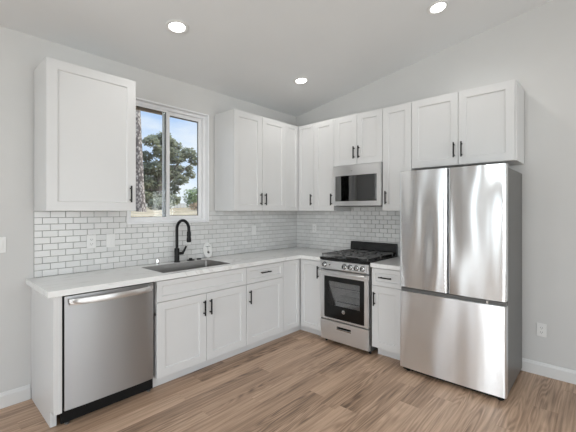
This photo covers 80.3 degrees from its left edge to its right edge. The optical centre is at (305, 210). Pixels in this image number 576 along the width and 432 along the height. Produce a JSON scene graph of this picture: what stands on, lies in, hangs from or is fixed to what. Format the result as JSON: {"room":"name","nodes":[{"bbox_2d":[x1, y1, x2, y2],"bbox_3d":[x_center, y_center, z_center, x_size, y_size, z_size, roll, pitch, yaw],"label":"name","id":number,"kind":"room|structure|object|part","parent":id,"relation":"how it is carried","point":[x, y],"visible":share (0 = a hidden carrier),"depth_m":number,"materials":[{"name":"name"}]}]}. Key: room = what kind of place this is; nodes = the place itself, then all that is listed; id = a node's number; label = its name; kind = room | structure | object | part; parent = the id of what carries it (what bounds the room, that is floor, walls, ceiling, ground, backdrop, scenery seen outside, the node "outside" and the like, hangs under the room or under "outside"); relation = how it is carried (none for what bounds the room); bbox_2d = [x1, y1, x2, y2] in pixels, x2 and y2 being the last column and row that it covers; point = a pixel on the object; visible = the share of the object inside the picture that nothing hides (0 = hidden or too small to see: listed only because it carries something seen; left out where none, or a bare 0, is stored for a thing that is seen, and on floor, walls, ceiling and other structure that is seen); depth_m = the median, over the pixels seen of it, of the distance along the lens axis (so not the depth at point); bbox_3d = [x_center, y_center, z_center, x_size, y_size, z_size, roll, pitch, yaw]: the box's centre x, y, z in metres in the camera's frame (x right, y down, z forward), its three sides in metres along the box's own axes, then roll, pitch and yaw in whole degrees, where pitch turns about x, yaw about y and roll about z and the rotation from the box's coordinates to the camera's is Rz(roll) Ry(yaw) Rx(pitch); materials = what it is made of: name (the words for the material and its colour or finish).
{"room":"kitchen","nodes":[
{"label":"kitchen","id":0,"kind":"room"},
{"bbox_2d":[0,26,295,392],"bbox_3d":[-2.252,0.042,2.511,0.140,2.765,6.580,0,0,41],"label":"wall","id":1,"kind":"structure","parent":0,"point":[21,53],"depth_m":2.56,"materials":[{"name":"paint"}]},
{"bbox_2d":[0,237,5,252],"bbox_3d":[-2.219,0.246,2.436,0.009,0.115,0.115,0,0,41],"label":"light switch","id":2,"kind":"object","parent":1,"relation":"attached to","point":[2,239],"visible":1,"depth_m":2.46,"materials":[{"name":"white plastic"}]},
{"bbox_2d":[0,384,30,408],"bbox_3d":[-2.433,1.369,2.185,0.014,0.110,1.050,0,0,41],"label":"baseboard","id":3,"kind":"structure","parent":1,"relation":"attached to","point":[17,395],"depth_m":2.51,"materials":[{"name":"white paint"}]},
{"bbox_2d":[34,57,135,210],"bbox_3d":[-1.724,-0.535,2.694,0.392,1.072,0.603,0,0,41],"label":"upper cabinet","id":4,"kind":"object","parent":1,"relation":"attached to","point":[85,118],"visible":1,"depth_m":2.54,"materials":[{"name":"paint"}]},
{"bbox_3d":[-1.423,-0.136,2.769,0.036,0.135,0.011,0,0,41],"label":"handle","id":5,"kind":"part","parent":4,"relation":"part of","materials":[{"name":"black metal"}]},
{"bbox_2d":[34,211,296,277],"bbox_3d":[-1.104,0.256,3.720,0.011,0.508,2.967,0,0,41],"label":"tile backsplash","id":6,"kind":"structure","parent":1,"relation":"attached to","point":[60,237],"depth_m":3.17,"materials":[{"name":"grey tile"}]},
{"bbox_2d":[87,235,95,248],"bbox_3d":[-1.815,0.262,2.883,0.009,0.115,0.070,0,0,41],"label":"wall outlet","id":7,"kind":"object","parent":6,"relation":"attached to","point":[91,239],"visible":1,"depth_m":2.88,"materials":[{"name":"white plastic"}]},
{"bbox_2d":[89,238,93,245],"bbox_3d":[-1.813,0.262,2.881,0.002,0.068,0.034,0,0,41],"label":"receptacle","id":8,"kind":"object","parent":7,"relation":"attached to","point":[91,240],"depth_m":2.88,"materials":[{"name":"grey plastic"}]},
{"bbox_2d":[106,234,114,246],"bbox_3d":[-1.717,0.262,2.996,0.009,0.115,0.070,0,0,41],"label":"light switch","id":9,"kind":"object","parent":6,"relation":"attached to","point":[110,238],"visible":1,"depth_m":2.99,"materials":[{"name":"white plastic"}]},
{"bbox_2d":[252,225,255,234],"bbox_3d":[-0.647,0.239,4.230,0.009,0.115,0.070,0,0,41],"label":"light switch","id":10,"kind":"object","parent":6,"relation":"attached to","point":[254,226],"visible":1,"depth_m":4.23,"materials":[{"name":"white plastic"}]},
{"bbox_2d":[136,106,196,122],"bbox_3d":[-1.603,-1.196,3.735,0.440,0.160,4.800,0,0,41],"label":"trim","id":11,"kind":"structure","parent":1,"relation":"attached to","point":[137,108],"depth_m":3.85,"materials":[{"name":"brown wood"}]},
{"bbox_2d":[127,97,208,224],"bbox_3d":[-1.396,-0.466,3.471,0.127,1.183,0.860,0,0,41],"label":"window","id":12,"kind":"structure","parent":1,"relation":"in","point":[168,111],"depth_m":3.56,"materials":[{"name":"white plastic"}]},
{"bbox_3d":[-1.537,-0.466,3.330,0.026,1.103,0.382,0,0,41],"label":"sash","id":13,"kind":"part","parent":12,"relation":"part of","materials":[{"name":"white plastic"}]},
{"bbox_3d":[-1.316,-0.466,3.630,0.026,1.103,0.434,0,0,41],"label":"sash","id":14,"kind":"part","parent":12,"relation":"part of","materials":[{"name":"white plastic"}]},
{"bbox_2d":[214,109,285,210],"bbox_3d":[-0.620,-0.535,3.968,0.392,1.072,0.776,0,0,41],"label":"upper cabinet","id":15,"kind":"object","parent":1,"relation":"attached to","point":[250,149],"visible":1,"depth_m":3.77,"materials":[{"name":"paint"}]},
{"bbox_3d":[-0.632,-0.535,3.724,0.020,1.069,0.390,0,0,41],"label":"door","id":16,"kind":"part","parent":15,"relation":"part of","materials":[{"name":"paint"}]},
{"bbox_3d":[-0.377,-0.535,4.018,0.020,1.069,0.380,0,0,41],"label":"door","id":17,"kind":"part","parent":15,"relation":"part of","materials":[{"name":"paint"}]},
{"bbox_2d":[286,123,313,210],"bbox_3d":[-0.093,-0.535,4.408,0.611,1.072,0.576,0,0,41],"label":"upper cabinet","id":18,"kind":"object","parent":1,"relation":"attached to","point":[299,140],"visible":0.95,"depth_m":4.25,"materials":[{"name":"paint"}]},
{"bbox_3d":[-0.180,-0.535,4.248,0.020,1.069,0.218,0,0,41],"label":"door","id":19,"kind":"part","parent":18,"relation":"part of","materials":[{"name":"paint"}]},
{"bbox_3d":[0.005,-0.535,4.249,0.252,1.069,0.020,0,0,41],"label":"door","id":20,"kind":"part","parent":18,"relation":"part of","materials":[{"name":"paint"}]},
{"bbox_2d":[0,0,551,116],"bbox_3d":[0.294,-1.909,0.304,6.880,1.191,6.580,0,0,41],"label":"ceiling","id":21,"kind":"structure","parent":0,"point":[251,51],"depth_m":2.96,"materials":[{"name":"paint"}]},
{"bbox_2d":[165,19,188,33],"bbox_3d":[-1.015,-1.448,2.683,0.175,0.033,0.173,0,0,-44],"label":"recessed light","id":22,"kind":"object","parent":21,"relation":"in","point":[175,26],"visible":1,"depth_m":2.68,"materials":[{"name":"white plastic"}]},
{"bbox_2d":[293,77,308,84],"bbox_3d":[-0.054,-1.448,3.792,0.175,0.033,0.173,0,0,-44],"label":"recessed light","id":23,"kind":"object","parent":21,"relation":"in","point":[300,80],"visible":1,"depth_m":3.79,"materials":[{"name":"white plastic"}]},
{"bbox_2d":[427,0,448,14],"bbox_3d":[1.092,-1.682,2.818,0.175,0.033,0.173,0,0,-44],"label":"recessed light","id":24,"kind":"object","parent":21,"relation":"in","point":[437,7],"visible":1,"depth_m":2.81,"materials":[{"name":"white plastic"}]},
{"bbox_2d":[0,330,575,431],"bbox_3d":[0.323,1.464,0.213,6.962,0.080,6.600,0,0,41],"label":"floor","id":25,"kind":"structure","parent":0,"point":[300,380],"depth_m":2.53,"materials":[{"name":"brown wood"}]},
{"bbox_2d":[31,288,61,427],"bbox_3d":[-1.837,0.988,2.402,0.629,0.872,0.046,0,0,41],"label":"end panel","id":26,"kind":"object","parent":25,"relation":"on","point":[46,313],"visible":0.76,"depth_m":2.29,"materials":[{"name":"paint"}]},
{"bbox_2d":[60,282,153,424],"bbox_3d":[-1.581,0.990,2.623,0.669,0.868,0.615,0,0,41],"label":"dishwasher","id":27,"kind":"object","parent":25,"relation":"on","point":[108,334],"visible":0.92,"depth_m":2.41,"materials":[{"name":"silver metal"}]},
{"bbox_3d":[-1.360,0.598,2.424,0.074,0.042,0.549,0,0,41],"label":"handle","id":28,"kind":"part","parent":27,"relation":"part of","materials":[{"name":"silver metal"}]},
{"bbox_2d":[153,267,245,386],"bbox_3d":[-1.101,0.989,3.213,0.654,0.870,0.894,0,0,41],"label":"base cabinet","id":29,"kind":"object","parent":25,"relation":"on","point":[200,320],"visible":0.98,"depth_m":2.96,"materials":[{"name":"paint"}]},
{"bbox_3d":[-1.036,1.030,2.860,0.020,0.600,0.444,0,0,41],"label":"door","id":30,"kind":"part","parent":29,"relation":"part of","materials":[{"name":"paint"}]},
{"bbox_3d":[-1.124,0.683,3.232,0.595,0.259,0.894,0,0,41],"label":"frame","id":31,"kind":"part","parent":29,"relation":"part of","materials":[{"name":"paint"}]},
{"bbox_3d":[-0.847,0.852,3.034,0.036,0.135,0.011,0,0,41],"label":"handle","id":32,"kind":"part","parent":29,"relation":"part of","materials":[{"name":"black metal"}]},
{"bbox_3d":[-0.742,1.030,3.198,0.020,0.600,0.444,0,0,41],"label":"door","id":33,"kind":"part","parent":29,"relation":"part of","materials":[{"name":"paint"}]},
{"bbox_2d":[241,262,282,352],"bbox_3d":[-0.638,0.989,3.748,0.654,0.870,0.516,0,0,41],"label":"base cabinet","id":34,"kind":"object","parent":25,"relation":"on","point":[264,283],"visible":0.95,"depth_m":3.54,"materials":[{"name":"paint"}]},
{"bbox_3d":[-0.425,0.643,3.564,0.020,0.166,0.514,0,0,41],"label":"drawer","id":35,"kind":"part","parent":34,"relation":"part of","materials":[{"name":"paint"}]},
{"bbox_3d":[-0.425,1.030,3.564,0.020,0.600,0.514,0,0,41],"label":"door","id":36,"kind":"part","parent":34,"relation":"part of","materials":[{"name":"paint"}]},
{"bbox_2d":[278,259,322,337],"bbox_3d":[-0.075,0.989,4.189,0.926,0.870,0.884,0,0,41],"label":"base cabinet","id":37,"kind":"object","parent":25,"relation":"on","point":[301,277],"visible":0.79,"depth_m":3.88,"materials":[{"name":"paint"}]},
{"bbox_2d":[25,247,340,297],"bbox_3d":[-0.767,0.531,3.394,0.946,0.040,3.016,0,0,41],"label":"countertop","id":38,"kind":"structure","parent":37,"relation":"on","point":[53,286],"depth_m":2.78,"materials":[{"name":"white stone"}]},
{"bbox_2d":[174,219,190,261],"bbox_3d":[-1.207,0.296,3.373,0.221,0.429,0.123,0,0,41],"label":"kitchen faucet","id":39,"kind":"object","parent":38,"relation":"on","point":[177,253],"visible":1,"depth_m":3.38,"materials":[{"name":"black metal"}]},
{"bbox_2d":[141,259,230,272],"bbox_3d":[-1.110,0.642,3.196,0.428,0.263,0.678,0,0,41],"label":"sink","id":40,"kind":"object","parent":38,"relation":"in","point":[173,267],"visible":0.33,"depth_m":3.38,"materials":[{"name":"silver metal"}]},
{"bbox_2d":[203,242,211,257],"bbox_3d":[-1.073,0.426,3.712,0.037,0.166,0.110,0,0,41],"label":"dish","id":41,"kind":"object","parent":38,"relation":"on","point":[207,249],"visible":1,"depth_m":3.71,"materials":[{"name":"white ceramic"}]},
{"bbox_3d":[-0.169,0.945,3.862,0.020,0.770,0.263,0,0,41],"label":"door","id":42,"kind":"part","parent":37,"relation":"part of","materials":[{"name":"paint"}]},
{"bbox_3d":[0.059,0.945,3.872,0.305,0.770,0.020,0,0,41],"label":"door","id":43,"kind":"part","parent":37,"relation":"part of","materials":[{"name":"paint"}]},
{"bbox_2d":[318,241,396,353],"bbox_3d":[0.565,0.896,3.736,0.606,1.056,0.698,0,0,41],"label":"gas range","id":44,"kind":"object","parent":25,"relation":"on","point":[346,276],"visible":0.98,"depth_m":3.58,"materials":[{"name":"grey metal"}]},
{"bbox_3d":[0.360,0.649,3.500,0.580,0.028,0.072,0,0,41],"label":"handle","id":45,"kind":"part","parent":44,"relation":"part of","materials":[{"name":"silver metal"}]},
{"bbox_3d":[0.393,0.576,3.537,0.598,0.097,0.051,0,0,41],"label":"control panel","id":46,"kind":"part","parent":44,"relation":"part of","materials":[{"name":"silver metal"}]},
{"bbox_3d":[0.399,1.276,3.545,0.596,0.207,0.031,0,0,41],"label":"storage drawer","id":47,"kind":"part","parent":44,"relation":"part of","materials":[{"name":"silver metal"}]},
{"bbox_3d":[0.397,0.895,3.542,0.596,0.522,0.038,0,0,41],"label":"door frame","id":48,"kind":"part","parent":44,"relation":"part of","materials":[{"name":"silver metal"}]},
{"bbox_2d":[320,249,394,264],"bbox_3d":[0.566,0.492,3.737,0.606,0.066,0.580,0,0,41],"label":"cooktop","id":49,"kind":"object","parent":44,"relation":"in","point":[348,256],"depth_m":3.63,"materials":[{"name":"grey metal"}]},
{"bbox_2d":[372,267,400,359],"bbox_3d":[0.952,0.989,3.460,0.316,0.870,0.642,0,0,41],"label":"base cabinet","id":50,"kind":"object","parent":25,"relation":"on","point":[386,287],"visible":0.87,"depth_m":3.26,"materials":[{"name":"paint"}]},
{"bbox_2d":[370,256,399,270],"bbox_3d":[0.960,0.531,3.472,0.325,0.040,0.637,0,0,41],"label":"countertop","id":51,"kind":"structure","parent":50,"relation":"on","point":[392,263],"depth_m":3.31,"materials":[{"name":"white stone"}]},
{"bbox_3d":[0.772,0.643,3.252,0.314,0.166,0.020,0,0,41],"label":"drawer","id":52,"kind":"part","parent":50,"relation":"part of","materials":[{"name":"paint"}]},
{"bbox_2d":[400,163,521,400],"bbox_3d":[1.375,0.537,3.030,0.837,1.774,0.694,0,0,41],"label":"refrigerator","id":53,"kind":"object","parent":25,"relation":"on","point":[461,227],"visible":1,"depth_m":2.73,"materials":[{"name":"grey metal"}]},
{"bbox_3d":[1.012,0.161,2.934,0.414,1.023,0.064,0,0,41],"label":"door","id":54,"kind":"part","parent":53,"relation":"part of","materials":[{"name":"silver metal"}]},
{"bbox_3d":[1.170,1.046,2.794,0.837,0.673,0.068,0,0,41],"label":"freezer drawer","id":55,"kind":"part","parent":53,"relation":"part of","materials":[{"name":"silver metal"}]},
{"bbox_3d":[1.331,0.161,2.656,0.414,1.023,0.066,0,0,41],"label":"door","id":56,"kind":"part","parent":53,"relation":"part of","materials":[{"name":"silver metal"}]},
{"bbox_2d":[296,0,575,370],"bbox_3d":[2.456,-0.482,2.692,6.740,3.814,0.140,0,0,41],"label":"wall","id":57,"kind":"structure","parent":0,"point":[536,48],"depth_m":2.97,"materials":[{"name":"paint"}]},
{"bbox_2d":[314,119,350,210],"bbox_3d":[0.314,-0.535,4.178,0.301,1.072,0.392,0,0,41],"label":"upper cabinet","id":58,"kind":"object","parent":57,"relation":"attached to","point":[324,130],"visible":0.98,"depth_m":4.06,"materials":[{"name":"paint"}]},
{"bbox_3d":[0.216,-0.535,4.064,0.299,1.069,0.020,0,0,41],"label":"door","id":59,"kind":"part","parent":58,"relation":"part of","materials":[{"name":"paint"}]},
{"bbox_2d":[297,206,399,255],"bbox_3d":[0.582,0.207,4.215,1.888,0.606,0.011,0,0,41],"label":"tile backsplash","id":60,"kind":"structure","parent":57,"relation":"attached to","point":[336,230],"depth_m":4.27,"materials":[{"name":"grey tile"}]},
{"bbox_2d":[312,224,316,232],"bbox_3d":[0.113,0.234,4.607,0.070,0.115,0.009,0,0,41],"label":"wall outlet","id":61,"kind":"object","parent":60,"relation":"attached to","point":[314,226],"visible":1,"depth_m":4.60,"materials":[{"name":"white plastic"}]},
{"bbox_2d":[334,108,382,166],"bbox_3d":[0.665,-0.791,3.874,0.620,0.560,0.392,0,0,41],"label":"upper cabinet","id":62,"kind":"object","parent":57,"relation":"attached to","point":[358,138],"visible":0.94,"depth_m":3.73,"materials":[{"name":"paint"}]},
{"bbox_3d":[0.449,-0.791,3.862,0.307,0.556,0.020,0,0,41],"label":"door","id":63,"kind":"part","parent":62,"relation":"part of","materials":[{"name":"paint"}]},
{"bbox_2d":[333,162,382,206],"bbox_3d":[0.665,-0.280,3.875,0.617,0.458,0.390,0,0,41],"label":"microwave","id":64,"kind":"object","parent":62,"relation":"attached to","point":[359,185],"visible":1,"depth_m":3.71,"materials":[{"name":"silver metal"}]},
{"bbox_3d":[0.540,-0.251,3.736,0.532,0.285,0.007,0,0,41],"label":"door glass","id":65,"kind":"part","parent":64,"relation":"part of","materials":[{"name":"black glass"}]},
{"bbox_3d":[0.684,-0.791,3.659,0.307,0.556,0.020,0,0,41],"label":"door","id":66,"kind":"part","parent":62,"relation":"part of","materials":[{"name":"paint"}]},
{"bbox_2d":[383,102,414,210],"bbox_3d":[1.019,-0.535,3.567,0.312,1.072,0.392,0,0,41],"label":"upper cabinet","id":67,"kind":"object","parent":57,"relation":"attached to","point":[397,119],"visible":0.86,"depth_m":3.46,"materials":[{"name":"paint"}]},
{"bbox_2d":[412,79,523,169],"bbox_3d":[1.475,-0.742,3.172,0.888,0.658,0.392,0,0,41],"label":"upper cabinet","id":68,"kind":"object","parent":57,"relation":"attached to","point":[484,125],"visible":0.98,"depth_m":3.00,"materials":[{"name":"paint"}]},
{"bbox_3d":[1.205,-0.742,3.207,0.433,0.655,0.020,0,0,41],"label":"door","id":69,"kind":"part","parent":68,"relation":"part of","materials":[{"name":"paint"}]},
{"bbox_3d":[1.328,-0.548,3.063,0.011,0.135,0.036,0,0,41],"label":"handle","id":70,"kind":"part","parent":68,"relation":"part of","materials":[{"name":"black metal"}]},
{"bbox_3d":[1.377,-0.548,3.021,0.011,0.135,0.036,0,0,41],"label":"handle","id":71,"kind":"part","parent":68,"relation":"part of","materials":[{"name":"black metal"}]},
{"bbox_3d":[1.537,-0.742,2.919,0.437,0.655,0.020,0,0,41],"label":"door","id":72,"kind":"part","parent":68,"relation":"part of","materials":[{"name":"paint"}]},
{"bbox_2d":[537,323,545,336],"bbox_3d":[2.041,1.032,2.953,0.070,0.115,0.009,0,0,41],"label":"wall outlet","id":73,"kind":"object","parent":57,"relation":"attached to","point":[541,328],"visible":1,"depth_m":2.95,"materials":[{"name":"white plastic"}]},
{"bbox_2d":[539,326,543,333],"bbox_3d":[2.039,1.032,2.951,0.034,0.068,0.002,0,0,41],"label":"receptacle","id":74,"kind":"object","parent":73,"relation":"attached to","point":[541,328],"depth_m":2.95,"materials":[{"name":"grey plastic"}]},
{"bbox_2d":[521,358,575,384],"bbox_3d":[3.082,1.369,2.047,4.670,0.110,0.014,0,0,41],"label":"baseboard","id":75,"kind":"structure","parent":57,"relation":"attached to","point":[535,367],"depth_m":2.91,"materials":[{"name":"white paint"}]},
{"label":"outside","id":76,"kind":"structure","parent":0,"visible":0},
{"bbox_2d":[131,203,196,216],"bbox_3d":[-15.753,-0.030,32.938,60.000,3.209,50.000,0,0,41],"label":"ground","id":77,"kind":"structure","parent":76,"point":[173,211],"depth_m":10.47,"materials":[{"name":"soil"}]},
{"bbox_2d":[136,110,146,211],"bbox_3d":[-5.543,-3.323,10.822,3.945,6.828,3.980,0,0,41],"label":"trunk","id":78,"kind":"object","parent":77,"relation":"on","point":[140,193],"visible":0.08,"depth_m":10.90,"materials":[{"name":"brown plant"}]},
{"bbox_2d":[147,196,176,209],"bbox_3d":[-6.000,-0.269,14.129,0.811,0.681,1.140,0,0,41],"label":"leafy shrub","id":79,"kind":"object","parent":77,"relation":"on","point":[156,203],"visible":0.71,"depth_m":13.99,"materials":[{"name":"green plant"}]},
{"bbox_2d":[147,203,188,207],"bbox_3d":[-8.208,-0.310,22.329,0.100,0.370,8.950,0,0,41],"label":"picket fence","id":80,"kind":"object","parent":77,"relation":"on","point":[183,205],"visible":0.06,"depth_m":22.31,"materials":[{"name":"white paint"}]},
{"bbox_2d":[142,131,196,205],"bbox_3d":[-7.404,-2.155,18.110,2.351,4.133,3.483,0,0,41],"label":"leafy tree","id":81,"kind":"object","parent":77,"relation":"on","point":[152,185],"visible":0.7,"depth_m":17.60,"materials":[{"name":"green plant"}]},
{"bbox_2d":[182,187,196,207],"bbox_3d":[-7.017,-0.760,21.206,1.058,1.469,1.281,0,0,41],"label":"leafy shrub","id":82,"kind":"object","parent":77,"relation":"on","point":[192,197],"visible":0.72,"depth_m":20.96,"materials":[{"name":"green plant"}]},
{"bbox_2d":[189,201,196,209],"bbox_3d":[-4.945,-0.235,16.152,0.933,0.646,1.165,0,0,41],"label":"leafy shrub","id":83,"kind":"object","parent":77,"relation":"on","point":[194,203],"visible":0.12,"depth_m":15.98,"materials":[{"name":"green plant"}]}
]}

